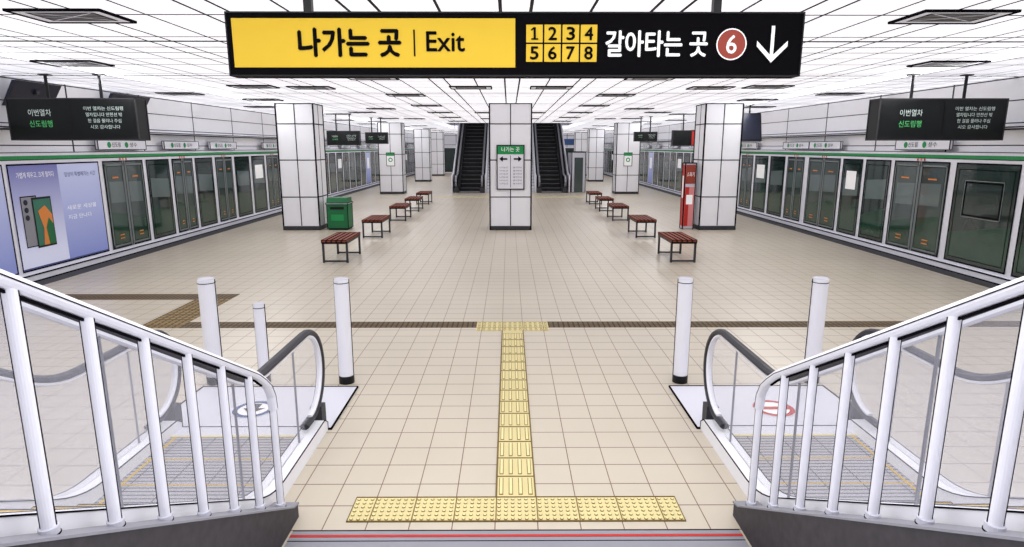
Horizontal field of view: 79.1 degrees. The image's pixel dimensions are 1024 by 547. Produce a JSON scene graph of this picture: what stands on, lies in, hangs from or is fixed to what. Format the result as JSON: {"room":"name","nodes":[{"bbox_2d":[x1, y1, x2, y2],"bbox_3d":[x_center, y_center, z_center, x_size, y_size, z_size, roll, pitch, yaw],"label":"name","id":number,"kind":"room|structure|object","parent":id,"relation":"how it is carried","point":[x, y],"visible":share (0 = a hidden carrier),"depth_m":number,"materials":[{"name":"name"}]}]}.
{"room":"metro station","nodes":[
{"label":"metro station","id":0,"kind":"room"},
{"bbox_2d":[0,75,413,151],"bbox_3d":[-9.874,-5.480,30.064,0.350,3.920,67.200,0,12,0],"label":"wall","id":1,"kind":"structure","parent":0,"point":[164,115],"depth_m":18.26,"materials":[{"name":"white tile"}]},
{"bbox_2d":[2,80,60,105],"bbox_3d":[-9.392,-3.479,12.103,0.420,0.460,1.200,0,12,0],"label":"wall screen","id":2,"kind":"object","parent":1,"relation":"attached to","point":[17,88],"visible":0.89,"depth_m":11.89,"materials":[{"name":"black plastic"}]},
{"bbox_2d":[108,93,149,103],"bbox_3d":[-9.406,-4.089,15.091,0.420,0.460,1.500,0,12,0],"label":"wall screen","id":3,"kind":"object","parent":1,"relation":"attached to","point":[112,95],"visible":0.18,"depth_m":14.74,"materials":[{"name":"black plastic"}]},
{"bbox_2d":[0,126,414,284],"bbox_3d":[-9.394,-5.000,30.062,0.590,2.980,66.825,0,12,0],"label":"doors","id":4,"kind":"structure","parent":1,"relation":"in","point":[63,215],"depth_m":15.40,"materials":[{"name":"green glass"}]},
{"bbox_2d":[444,134,573,172],"bbox_3d":[-0.263,-12.183,62.924,19.200,3.920,0.220,0,12,0],"label":"wall","id":5,"kind":"structure","parent":0,"point":[450,140],"depth_m":62.70,"materials":[{"name":"white ceramic"}]},
{"bbox_2d":[433,123,586,127],"bbox_3d":[-0.149,-11.790,39.235,8.800,4.780,10.800,0,12,0],"label":"wall","id":6,"kind":"structure","parent":0,"point":[450,124],"depth_m":44.07,"materials":[{"name":"white tile"}]},
{"bbox_2d":[0,173,1023,546],"bbox_3d":[-0.100,-3.422,30.532,19.800,0.300,67.200,0,12,0],"label":"floor","id":7,"kind":"structure","parent":0,"point":[421,418],"depth_m":8.46,"materials":[{"name":"tile"}]},
{"bbox_2d":[0,269,298,546],"bbox_3d":[-1.603,0.431,1.824,0.180,3.626,4.643,0,12,0],"label":"stair railing","id":8,"kind":"object","parent":7,"relation":"on","point":[259,526],"visible":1,"depth_m":2.70,"materials":[{"name":"metal"}]},
{"bbox_2d":[0,300,357,536],"bbox_3d":[-2.536,0.293,3.442,1.712,3.261,6.279,0,12,0],"label":"escalator","id":9,"kind":"object","parent":7,"relation":"on","point":[305,414],"visible":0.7,"depth_m":5.00,"materials":[{"name":"silver metal"}]},
{"bbox_2d":[197,277,222,385],"bbox_3d":[-3.332,0.640,6.870,0.191,1.200,0.191,0,12,0],"label":"bollard","id":10,"kind":"object","parent":7,"relation":"on","point":[207,294],"visible":0.84,"depth_m":6.78,"materials":[{"name":"white plastic"}]},
{"bbox_2d":[253,302,270,381],"bbox_3d":[-2.782,0.776,6.901,0.130,0.920,0.127,0,12,0],"label":"bollard","id":11,"kind":"object","parent":7,"relation":"on","point":[259,313],"visible":0.84,"depth_m":6.84,"materials":[{"name":"white plastic"}]},
{"bbox_2d":[274,103,327,229],"bbox_3d":[-6.699,-3.402,19.889,1.190,3.956,1.040,0,12,0],"label":"support column","id":12,"kind":"structure","parent":7,"relation":"on","point":[300,137],"depth_m":19.45,"materials":[{"name":"white enamel panels"},{"name":"dark joint lines"}]},
{"bbox_2d":[325,197,353,229],"bbox_3d":[-5.548,-1.944,19.988,0.715,1.020,0.655,0,12,0],"label":"trash bin","id":13,"kind":"object","parent":7,"relation":"on","point":[339,210],"visible":1,"depth_m":19.71,"materials":[{"name":"green plastic"}]},
{"bbox_2d":[321,232,360,262],"bbox_3d":[-4.041,-0.629,14.752,0.584,0.536,1.372,0,12,0],"label":"bench","id":14,"kind":"object","parent":7,"relation":"on","point":[337,238],"visible":1,"depth_m":14.29,"materials":[{"name":"brown wood"}]},
{"bbox_2d":[333,277,354,384],"bbox_3d":[-1.862,0.638,6.877,0.170,1.200,0.170,0,12,0],"label":"bollard","id":15,"kind":"object","parent":7,"relation":"on","point":[341,284],"visible":1,"depth_m":6.82,"materials":[{"name":"white plastic"}]},
{"bbox_2d":[362,215,390,237],"bbox_3d":[-4.061,-1.419,18.623,0.584,0.536,1.372,0,12,0],"label":"bench","id":16,"kind":"object","parent":7,"relation":"on","point":[371,219],"visible":1,"depth_m":18.07,"materials":[{"name":"brown wood"}]},
{"bbox_2d":[377,123,406,193],"bbox_3d":[-6.774,-6.498,35.064,1.340,3.956,1.064,0,12,0],"label":"support column","id":17,"kind":"structure","parent":7,"relation":"on","point":[391,156],"depth_m":34.65,"materials":[{"name":"white tile"}]},
{"bbox_2d":[389,203,411,220],"bbox_3d":[-4.081,-2.258,22.738,0.584,0.536,1.372,0,12,0],"label":"bench","id":18,"kind":"object","parent":7,"relation":"on","point":[396,206],"visible":1,"depth_m":22.18,"materials":[{"name":"brown wood"}]},
{"bbox_2d":[404,196,422,211],"bbox_3d":[-4.097,-2.918,25.971,0.584,0.536,1.372,0,12,0],"label":"bench","id":19,"kind":"object","parent":7,"relation":"on","point":[410,198],"visible":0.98,"depth_m":25.44,"materials":[{"name":"brown wood"}]},
{"bbox_2d":[413,129,431,181],"bbox_3d":[-6.837,-9.059,47.617,1.190,3.956,1.040,0,12,0],"label":"support column","id":20,"kind":"structure","parent":7,"relation":"on","point":[422,154],"depth_m":47.16,"materials":[{"name":"white tile"}]},
{"bbox_2d":[416,191,431,204],"bbox_3d":[-4.113,-3.558,29.107,0.584,0.536,1.372,0,12,0],"label":"bench","id":21,"kind":"object","parent":7,"relation":"on","point":[420,193],"visible":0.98,"depth_m":28.72,"materials":[{"name":"brown wood"}]},
{"bbox_2d":[431,132,444,175],"bbox_3d":[-6.886,-11.057,57.416,1.190,3.956,1.040,0,12,0],"label":"support column","id":22,"kind":"structure","parent":7,"relation":"on","point":[437,138],"depth_m":56.95,"materials":[{"name":"white tile"}]},
{"bbox_2d":[454,123,487,192],"bbox_3d":[-2.500,-8.593,39.965,1.780,6.063,10.075,0,12,0],"label":"escalator","id":23,"kind":"object","parent":7,"relation":"on","point":[471,168],"visible":0.81,"depth_m":39.28,"materials":[{"name":"black metal"}]},
{"bbox_2d":[489,103,531,229],"bbox_3d":[-0.049,-3.414,19.947,1.340,3.956,1.186,0,12,0],"label":"support column","id":24,"kind":"structure","parent":7,"relation":"on","point":[510,124],"depth_m":19.39,"materials":[{"name":"white tile"}]},
{"bbox_2d":[451,123,569,192],"bbox_3d":[-0.101,-8.644,40.132,6.880,6.105,9.700,0,12,0],"label":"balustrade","id":25,"kind":"structure","parent":7,"relation":"on","point":[456,157],"depth_m":38.24,"materials":[{"name":"grey metal"}]},
{"bbox_2d":[284,529,748,546],"bbox_3d":[0.041,1.191,2.063,3.090,2.049,4.117,0,12,0],"label":"staircase","id":26,"kind":"structure","parent":7,"relation":"on","point":[607,537],"depth_m":4.20,"materials":[{"name":"grey metal"}]},
{"bbox_2d":[65,294,1019,522],"bbox_3d":[0.159,-1.171,18.718,17.600,0.017,29.253,0,12,0],"label":"tactile paving","id":27,"kind":"object","parent":7,"relation":"on","point":[515,499],"visible":1,"depth_m":5.40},
{"bbox_2d":[533,123,567,192],"bbox_3d":[2.300,-8.598,39.988,1.780,6.063,10.075,0,12,0],"label":"escalator","id":28,"kind":"object","parent":7,"relation":"on","point":[550,175],"visible":0.77,"depth_m":39.30,"materials":[{"name":"black metal"}]},
{"bbox_2d":[567,152,585,191],"bbox_3d":[3.865,-6.129,37.297,0.840,2.340,2.540,0,12,0],"label":"booth","id":29,"kind":"object","parent":7,"relation":"on","point":[576,162],"visible":0.85,"depth_m":36.09,"materials":[{"name":"grey metal"}]},
{"bbox_2d":[574,132,586,168],"bbox_3d":[6.364,-11.070,57.479,1.190,3.956,1.040,0,12,0],"label":"support column","id":30,"kind":"structure","parent":7,"relation":"on","point":[580,138],"depth_m":56.80,"materials":[{"name":"white tile"}]},
{"bbox_2d":[586,191,601,204],"bbox_3d":[3.847,-3.565,29.145,0.584,0.536,1.372,0,12,0],"label":"bench","id":31,"kind":"object","parent":7,"relation":"on","point":[597,193],"visible":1,"depth_m":28.65,"materials":[{"name":"brown wood"}]},
{"bbox_2d":[586,129,604,181],"bbox_3d":[6.413,-9.072,47.681,1.190,3.956,1.040,0,12,0],"label":"support column","id":32,"kind":"structure","parent":7,"relation":"on","point":[594,171],"depth_m":47.24,"materials":[{"name":"white tile"}]},
{"bbox_2d":[595,196,613,211],"bbox_3d":[3.863,-2.926,26.009,0.584,0.536,1.372,0,12,0],"label":"bench","id":33,"kind":"object","parent":7,"relation":"on","point":[600,198],"visible":0.98,"depth_m":25.45,"materials":[{"name":"brown wood"}]},
{"bbox_2d":[607,203,628,220],"bbox_3d":[3.879,-2.266,22.776,0.584,0.536,1.372,0,12,0],"label":"bench","id":34,"kind":"object","parent":7,"relation":"on","point":[613,206],"visible":1,"depth_m":22.21,"materials":[{"name":"brown wood"}]},
{"bbox_2d":[612,123,640,193],"bbox_3d":[6.476,-6.511,35.128,1.340,3.956,1.064,0,12,0],"label":"support column","id":35,"kind":"structure","parent":7,"relation":"on","point":[626,152],"depth_m":34.70,"materials":[{"name":"white tile"}]},
{"bbox_2d":[628,215,656,237],"bbox_3d":[3.899,-1.427,18.661,0.584,0.536,1.372,0,12,0],"label":"bench","id":36,"kind":"object","parent":7,"relation":"on","point":[645,219],"visible":1,"depth_m":18.29,"materials":[{"name":"brown wood"}]},
{"bbox_2d":[657,232,696,262],"bbox_3d":[3.919,-0.637,14.790,0.584,0.536,1.372,0,12,0],"label":"bench","id":37,"kind":"object","parent":7,"relation":"on","point":[680,238],"visible":1,"depth_m":14.32,"materials":[{"name":"brown wood"}]},
{"bbox_2d":[672,277,692,383],"bbox_3d":[1.898,0.635,6.895,0.170,1.200,0.170,0,12,0],"label":"bollard","id":38,"kind":"object","parent":7,"relation":"on","point":[685,284],"visible":1,"depth_m":6.83,"materials":[{"name":"white plastic"}]},
{"bbox_2d":[679,162,696,228],"bbox_3d":[5.672,-2.494,19.980,0.370,2.130,0.336,0,12,0],"label":"tall cabinet","id":39,"kind":"object","parent":7,"relation":"on","point":[689,169],"visible":1,"depth_m":19.85,"materials":[{"name":"red metal"}]},
{"bbox_2d":[693,103,744,229],"bbox_3d":[6.551,-3.415,19.952,1.190,3.956,1.040,0,12,0],"label":"support column","id":40,"kind":"structure","parent":7,"relation":"on","point":[718,131],"depth_m":19.51,"materials":[{"name":"white enamel panels"},{"name":"dark joint lines"}]},
{"bbox_2d":[804,276,828,383],"bbox_3d":[3.378,0.633,6.902,0.180,1.200,0.180,0,12,0],"label":"bollard","id":41,"kind":"object","parent":7,"relation":"on","point":[818,296],"visible":0.79,"depth_m":6.81,"materials":[{"name":"white plastic"}]},
{"bbox_2d":[669,299,1023,531],"bbox_3d":[2.604,0.288,3.467,1.712,3.261,6.279,0,12,0],"label":"escalator","id":42,"kind":"object","parent":7,"relation":"on","point":[725,414],"visible":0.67,"depth_m":5.02,"materials":[{"name":"silver metal"}]},
{"bbox_2d":[733,276,1023,546],"bbox_3d":[1.687,0.428,1.839,0.180,3.626,4.643,0,12,0],"label":"stair railing","id":43,"kind":"object","parent":7,"relation":"on","point":[771,525],"visible":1,"depth_m":2.78,"materials":[{"name":"metal"}]},
{"bbox_2d":[0,0,1023,133],"bbox_3d":[-0.100,-7.508,29.699,19.800,0.200,67.200,0,12,0],"label":"ceiling","id":44,"kind":"structure","parent":0,"point":[850,46],"depth_m":9.66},
{"bbox_2d":[2,8,136,23],"bbox_3d":[-4.483,-2.630,6.330,0.942,0.035,0.622,0,12,0],"label":"ceiling vent","id":45,"kind":"object","parent":44,"relation":"attached to","point":[47,15],"depth_m":6.27,"materials":[{"name":"grey metal"}]},
{"bbox_2d":[29,60,114,66],"bbox_3d":[-7.001,-3.357,9.895,0.942,0.035,0.622,0,12,0],"label":"ceiling vent","id":46,"kind":"object","parent":44,"relation":"attached to","point":[58,63],"depth_m":9.87,"materials":[{"name":"grey metal"}]},
{"bbox_2d":[4,74,150,140],"bbox_3d":[-8.088,-3.088,11.546,2.380,1.196,0.361,0,12,0],"label":"display","id":47,"kind":"object","parent":44,"relation":"hanging from","point":[29,119],"visible":1,"depth_m":11.42,"materials":[{"name":"black plastic"}]},
{"bbox_2d":[155,92,204,94],"bbox_3d":[-8.329,-4.515,15.571,0.942,0.035,0.622,0,12,0],"label":"ceiling vent","id":48,"kind":"object","parent":44,"relation":"attached to","point":[163,93],"depth_m":15.39,"materials":[{"name":"grey metal"}]},
{"bbox_2d":[226,85,279,88],"bbox_3d":[-5.720,-4.138,13.722,0.942,0.035,0.622,0,12,0],"label":"ceiling vent","id":49,"kind":"object","parent":44,"relation":"attached to","point":[234,86],"depth_m":13.65,"materials":[{"name":"grey metal"}]},
{"bbox_2d":[243,106,273,107],"bbox_3d":[-8.354,-5.554,20.666,0.942,0.035,0.622,0,12,0],"label":"ceiling vent","id":50,"kind":"object","parent":44,"relation":"in","point":[243,106],"depth_m":20.37,"materials":[{"name":"grey metal"}]},
{"bbox_2d":[242,99,283,100],"bbox_3d":[-7.039,-4.916,17.537,0.942,0.035,0.622,0,12,0],"label":"ceiling vent","id":51,"kind":"object","parent":44,"relation":"attached to","point":[242,99],"depth_m":17.48,"materials":[{"name":"grey metal"}]},
{"bbox_2d":[286,86,335,89],"bbox_3d":[-4.521,-4.189,13.973,0.942,0.035,0.622,0,12,0],"label":"ceiling vent","id":52,"kind":"object","parent":44,"relation":"attached to","point":[292,87],"depth_m":13.90,"materials":[{"name":"grey metal"}]},
{"bbox_2d":[324,113,350,114],"bbox_3d":[-7.077,-6.475,25.180,0.942,0.035,0.622,0,12,0],"label":"ceiling vent","id":53,"kind":"object","parent":44,"relation":"in","point":[324,113],"depth_m":25.32,"materials":[{"name":"grey metal"}]},
{"bbox_2d":[326,113,360,144],"bbox_3d":[-6.775,-5.787,24.913,1.320,1.251,0.221,0,12,0],"label":"display","id":54,"kind":"object","parent":44,"relation":"hanging from","point":[336,137],"visible":1,"depth_m":24.87,"materials":[{"name":"black plastic"}]},
{"bbox_2d":[347,78,398,79],"bbox_3d":[-2.711,-3.781,11.973,0.942,0.035,0.622,0,12,0],"label":"ceiling vent","id":55,"kind":"object","parent":44,"relation":"attached to","point":[347,78],"depth_m":12.13,"materials":[{"name":"grey metal"}]},
{"bbox_2d":[365,117,388,143],"bbox_3d":[-6.192,-6.524,28.337,1.020,1.176,0.221,0,12,0],"label":"display","id":56,"kind":"object","parent":44,"relation":"hanging from","point":[371,137],"visible":1,"depth_m":28.30,"materials":[{"name":"black plastic"}]},
{"bbox_2d":[366,108,395,109],"bbox_3d":[-4.559,-5.748,21.615,0.942,0.035,0.622,0,12,0],"label":"ceiling vent","id":57,"kind":"object","parent":44,"relation":"in","point":[366,108],"depth_m":21.48,"materials":[{"name":"white metal"}]},
{"bbox_2d":[385,94,425,96],"bbox_3d":[-2.731,-4.600,15.990,0.942,0.035,0.622,0,12,0],"label":"ceiling vent","id":58,"kind":"object","parent":44,"relation":"attached to","point":[391,95],"depth_m":16.00,"materials":[{"name":"grey metal"}]},
{"bbox_2d":[411,105,441,106],"bbox_3d":[-2.751,-5.420,20.007,0.942,0.035,0.622,0,12,0],"label":"ceiling vent","id":59,"kind":"object","parent":44,"relation":"in","point":[411,105],"depth_m":19.98,"materials":[{"name":"grey metal"}]},
{"bbox_2d":[449,86,491,89],"bbox_3d":[-0.921,-4.182,13.941,0.942,0.035,0.622,0,12,0],"label":"ceiling vent","id":60,"kind":"object","parent":44,"relation":"attached to","point":[451,87],"depth_m":13.88,"materials":[{"name":"grey metal"}]},
{"bbox_2d":[224,0,805,78],"bbox_3d":[0.025,-1.907,4.732,4.360,0.786,0.154,0,12,0],"label":"exit sign","id":61,"kind":"object","parent":44,"relation":"hanging from","point":[307,43],"visible":1,"depth_m":4.69,"materials":[{"name":"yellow plastic"}]},
{"bbox_2d":[530,86,572,89],"bbox_3d":[0.879,-4.184,13.950,0.942,0.035,0.622,0,12,0],"label":"ceiling vent","id":62,"kind":"object","parent":44,"relation":"in","point":[531,87],"depth_m":13.88,"materials":[{"name":"grey metal"}]},
{"bbox_2d":[578,105,609,106],"bbox_3d":[2.649,-5.425,20.033,0.942,0.035,0.622,0,12,0],"label":"ceiling vent","id":63,"kind":"object","parent":44,"relation":"in","point":[579,105],"depth_m":20.01,"materials":[{"name":"grey metal"}]},
{"bbox_2d":[595,94,635,96],"bbox_3d":[2.669,-4.606,16.016,0.942,0.035,0.622,0,12,0],"label":"ceiling vent","id":64,"kind":"object","parent":44,"relation":"in","point":[599,95],"depth_m":16.00,"materials":[{"name":"grey metal"}]},
{"bbox_2d":[624,108,654,109],"bbox_3d":[4.441,-5.757,21.658,0.942,0.035,0.622,0,12,0],"label":"ceiling vent","id":65,"kind":"object","parent":44,"relation":"in","point":[625,108],"depth_m":21.50,"materials":[{"name":"white metal"}]},
{"bbox_2d":[633,116,657,141],"bbox_3d":[5.913,-6.385,27.406,1.020,1.076,0.221,0,12,0],"label":"display","id":66,"kind":"object","parent":44,"relation":"hanging from","point":[640,136],"visible":1,"depth_m":27.37,"materials":[{"name":"black plastic"}]},
{"bbox_2d":[624,78,675,79],"bbox_3d":[2.689,-3.786,11.999,0.942,0.035,0.622,0,12,0],"label":"ceiling vent","id":67,"kind":"object","parent":44,"relation":"in","point":[625,78],"depth_m":12.08,"materials":[{"name":"grey metal"}]},
{"bbox_2d":[671,113,694,145],"bbox_3d":[7.225,-5.788,24.980,1.520,1.276,0.225,0,12,0],"label":"display","id":68,"kind":"object","parent":44,"relation":"hanging from","point":[682,137],"visible":0.44,"depth_m":24.94,"materials":[{"name":"black plastic"}]},
{"bbox_2d":[685,86,735,89],"bbox_3d":[4.479,-4.198,14.016,0.942,0.035,0.622,0,12,0],"label":"ceiling vent","id":69,"kind":"object","parent":44,"relation":"in","point":[693,87],"depth_m":13.93,"materials":[{"name":"grey metal"}]},
{"bbox_2d":[742,105,761,141],"bbox_3d":[7.571,-4.787,19.749,0.720,1.146,0.340,0,12,0],"label":"television","id":70,"kind":"object","parent":44,"relation":"hanging from","point":[752,131],"visible":0.88,"depth_m":19.71,"materials":[{"name":"black plastic"}]},
{"bbox_2d":[737,99,777,100],"bbox_3d":[6.961,-4.930,17.604,0.942,0.035,0.622,0,12,0],"label":"ceiling vent","id":71,"kind":"object","parent":44,"relation":"in","point":[741,99],"depth_m":17.57,"materials":[{"name":"grey metal"}]},
{"bbox_2d":[744,106,775,107],"bbox_3d":[8.245,-5.571,20.746,0.942,0.035,0.622,0,12,0],"label":"ceiling vent","id":72,"kind":"object","parent":44,"relation":"in","point":[746,106],"depth_m":20.56,"materials":[{"name":"grey metal"}]},
{"bbox_2d":[741,85,794,88],"bbox_3d":[5.680,-4.149,13.777,0.942,0.035,0.622,0,12,0],"label":"ceiling vent","id":73,"kind":"object","parent":44,"relation":"in","point":[751,86],"depth_m":13.72,"materials":[{"name":"grey metal"}]},
{"bbox_2d":[815,93,864,95],"bbox_3d":[8.271,-4.531,15.651,0.942,0.035,0.622,0,12,0],"label":"ceiling vent","id":74,"kind":"object","parent":44,"relation":"in","point":[823,94],"depth_m":15.71,"materials":[{"name":"grey metal"}]},
{"bbox_2d":[865,74,1008,140],"bbox_3d":[7.971,-3.104,11.623,2.380,1.196,0.361,0,12,0],"label":"display","id":75,"kind":"object","parent":44,"relation":"hanging from","point":[888,119],"visible":1,"depth_m":11.50,"materials":[{"name":"black plastic"}]},
{"bbox_2d":[906,60,991,66],"bbox_3d":[6.999,-3.371,9.962,0.942,0.035,0.622,0,12,0],"label":"ceiling vent","id":76,"kind":"object","parent":44,"relation":"in","point":[933,63],"depth_m":9.87,"materials":[{"name":"grey metal"}]},
{"bbox_2d":[888,9,1021,23],"bbox_3d":[4.517,-2.639,6.373,0.942,0.035,0.622,0,12,0],"label":"ceiling vent","id":77,"kind":"object","parent":44,"relation":"in","point":[927,16],"depth_m":6.32,"materials":[{"name":"grey metal"}]},
{"bbox_2d":[604,75,1023,151],"bbox_3d":[9.675,-5.499,30.157,0.350,3.920,67.200,0,12,0],"label":"wall","id":78,"kind":"structure","parent":0,"point":[844,116],"depth_m":17.31,"materials":[{"name":"white tile"}]},
{"bbox_2d":[604,126,1023,287],"bbox_3d":[9.196,-5.018,30.151,0.590,2.980,66.825,0,12,0],"label":"doors","id":79,"kind":"structure","parent":78,"relation":"in","point":[960,215],"depth_m":15.24,"materials":[{"name":"green glass"}]}
]}

